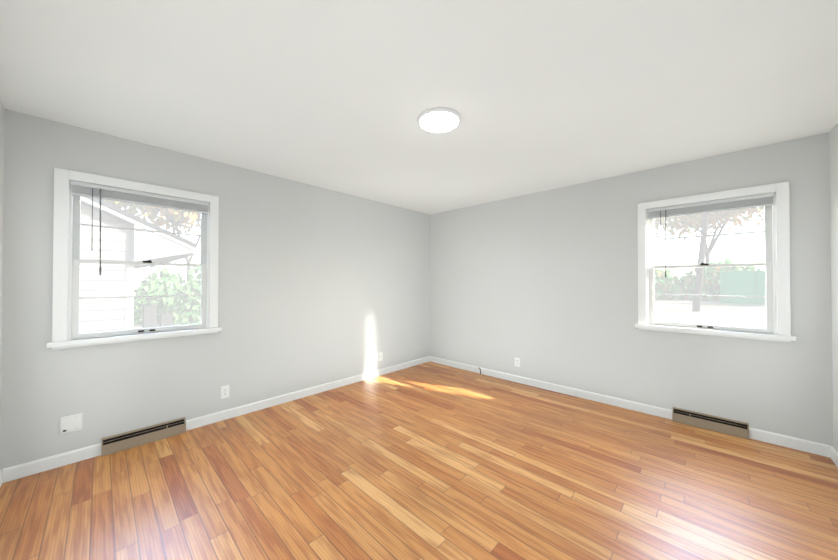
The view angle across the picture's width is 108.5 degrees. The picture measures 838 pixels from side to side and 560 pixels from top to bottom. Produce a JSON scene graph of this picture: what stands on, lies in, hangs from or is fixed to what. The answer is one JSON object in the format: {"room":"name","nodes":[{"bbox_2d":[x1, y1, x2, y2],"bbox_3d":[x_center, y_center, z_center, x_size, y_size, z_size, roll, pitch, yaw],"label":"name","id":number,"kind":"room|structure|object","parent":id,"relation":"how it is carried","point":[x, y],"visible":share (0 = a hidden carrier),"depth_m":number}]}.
{"room":"empty bedroom","nodes":[
{"label":"empty bedroom","id":0,"kind":"room"},
{"bbox_2d":[0,101,4,407],"bbox_3d":[-1.295,0.086,0.550,4.211,2.680,0.100,0,-1,43],"label":"wall","id":1,"kind":"structure","parent":0,"point":[2,110],"depth_m":1.94},
{"bbox_2d":[0,468,7,486],"bbox_3d":[-1.268,1.263,0.591,3.981,0.088,0.015,0,-1,43],"label":"baseboard","id":2,"kind":"structure","parent":1,"relation":"attached to","point":[3,473],"depth_m":1.96},
{"bbox_2d":[0,109,429,469],"bbox_3d":[-1.306,0.113,3.527,0.100,2.680,4.408,0,-1,43],"label":"wall","id":3,"kind":"structure","parent":0,"point":[317,286],"depth_m":2.87},
{"bbox_2d":[8,443,101,481],"bbox_3d":[-2.546,1.275,2.125,0.014,0.088,0.425,0,-1,43],"label":"baseboard","id":4,"kind":"structure","parent":3,"relation":"attached to","point":[8,474],"depth_m":2.11},
{"bbox_2d":[60,413,82,433],"bbox_3d":[-2.504,1.035,2.174,0.011,0.118,0.105,0,-1,43],"label":"cover plate","id":5,"kind":"object","parent":3,"relation":"attached to","point":[71,423],"visible":1,"depth_m":2.17},
{"bbox_2d":[46,167,221,348],"bbox_3d":[-2.260,-0.148,2.506,0.182,1.276,1.032,0,-1,43],"label":"window","id":6,"kind":"structure","parent":3,"relation":"in","point":[71,188],"depth_m":2.33},
{"bbox_2d":[101,417,185,456],"bbox_3d":[-2.214,1.262,2.451,0.049,0.122,0.505,0,-1,43],"label":"air vent","id":7,"kind":"object","parent":3,"relation":"in","point":[112,444],"visible":1,"depth_m":2.43},
{"bbox_2d":[221,385,228,398],"bbox_3d":[-1.845,1.065,2.871,0.008,0.115,0.070,0,-1,43],"label":"electrical outlet","id":8,"kind":"object","parent":3,"relation":"attached to","point":[224,391],"visible":1,"depth_m":2.87},
{"bbox_2d":[186,356,427,430],"bbox_3d":[-0.935,1.292,3.825,0.014,0.088,3.248,0,-1,43],"label":"baseboard","id":9,"kind":"structure","parent":3,"relation":"attached to","point":[208,419],"depth_m":3.30},
{"bbox_2d":[378,352,382,360],"bbox_3d":[-0.541,1.078,4.247,0.008,0.115,0.070,0,-1,43],"label":"electrical outlet","id":10,"kind":"object","parent":3,"relation":"attached to","point":[380,356],"visible":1,"depth_m":4.24},
{"bbox_2d":[0,361,837,559],"bbox_3d":[0.185,1.382,2.102,4.211,0.120,4.408,0,-1,43],"label":"floor","id":11,"kind":"structure","parent":0,"point":[429,460],"depth_m":1.91},
{"bbox_2d":[0,0,837,213],"bbox_3d":[0.187,-1.178,2.125,4.211,0.120,4.408,0,-1,43],"label":"ceiling","id":12,"kind":"structure","parent":0,"point":[341,96],"depth_m":1.72},
{"bbox_2d":[418,107,460,132],"bbox_3d":[0.140,-1.108,2.106,0.300,0.020,0.300,0,-1,43],"label":"recessed light","id":13,"kind":"object","parent":12,"relation":"in","point":[438,120],"visible":0.98,"depth_m":2.08},
{"bbox_2d":[430,132,832,445],"bbox_3d":[1.667,0.117,3.677,4.211,2.680,0.100,0,-1,43],"label":"wall","id":14,"kind":"structure","parent":0,"point":[542,285],"depth_m":3.18},
{"bbox_2d":[515,357,519,366],"bbox_3d":[1.287,1.078,3.953,0.070,0.115,0.008,0,-1,43],"label":"electrical outlet","id":15,"kind":"object","parent":14,"relation":"attached to","point":[517,362],"visible":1,"depth_m":3.95},
{"bbox_2d":[428,356,671,419],"bbox_3d":[1.302,1.295,3.931,3.075,0.088,0.015,0,-1,43],"label":"baseboard","id":16,"kind":"structure","parent":14,"relation":"attached to","point":[640,407],"depth_m":3.52},
{"bbox_2d":[672,407,748,438],"bbox_3d":[2.584,1.269,2.694,0.490,0.122,0.049,0,-1,43],"label":"air vent","id":17,"kind":"object","parent":14,"relation":"in","point":[736,428],"visible":1,"depth_m":2.67},
{"bbox_2d":[635,182,795,341],"bbox_3d":[2.617,-0.141,2.765,1.027,1.276,0.182,0,-1,43],"label":"window","id":18,"kind":"structure","parent":14,"relation":"in","point":[773,199],"depth_m":2.62},
{"bbox_2d":[749,427,827,456],"bbox_3d":[2.918,1.283,2.402,0.395,0.088,0.014,0,-1,43],"label":"baseboard","id":19,"kind":"structure","parent":14,"relation":"attached to","point":[821,449],"depth_m":2.38},
{"bbox_2d":[829,122,837,451],"bbox_3d":[1.678,0.091,0.700,0.100,2.680,4.408,0,-1,43],"label":"wall","id":20,"kind":"structure","parent":0,"point":[833,145],"depth_m":2.20},
{"bbox_2d":[828,445,837,467],"bbox_3d":[1.635,1.267,0.728,0.015,0.088,4.208,0,-1,43],"label":"baseboard","id":21,"kind":"structure","parent":20,"relation":"attached to","point":[832,453],"depth_m":2.20},
{"label":"outside","id":22,"kind":"structure","parent":0,"visible":0},
{"bbox_2d":[134,292,182,328],"bbox_3d":[-3.628,2.086,9.696,140.000,0.300,130.000,0,-1,43],"label":"ground","id":23,"kind":"structure","parent":22,"point":[137,326],"depth_m":12.97},
{"bbox_2d":[79,196,198,332],"bbox_3d":[-11.294,-0.664,5.966,8.630,5.117,10.200,0,-1,43],"label":"neighbouring house","id":24,"kind":"structure","parent":23,"relation":"on","point":[91,271],"depth_m":5.85},
{"bbox_2d":[101,199,200,325],"bbox_3d":[-13.532,-4.223,19.732,19.056,12.793,20.049,0,-1,43],"label":"trees","id":25,"kind":"object","parent":23,"relation":"on","point":[155,284],"depth_m":14.00},
{"bbox_2d":[145,292,765,327],"bbox_3d":[18.726,1.821,33.292,140.000,1.302,65.000,0,-1,43],"label":"ground","id":26,"kind":"structure","parent":23,"relation":"on","point":[711,308],"depth_m":11.60},
{"bbox_2d":[654,206,763,311],"bbox_3d":[20.492,-4.691,24.794,33.559,12.288,32.108,0,-1,43],"label":"trees","id":27,"kind":"object","parent":26,"relation":"on","point":[697,279],"depth_m":16.34},
{"bbox_2d":[720,268,765,304],"bbox_3d":[15.419,0.304,12.911,3.550,1.650,0.160,0,-1,43],"label":"fence","id":28,"kind":"object","parent":26,"relation":"on","point":[754,282],"depth_m":13.61}
]}

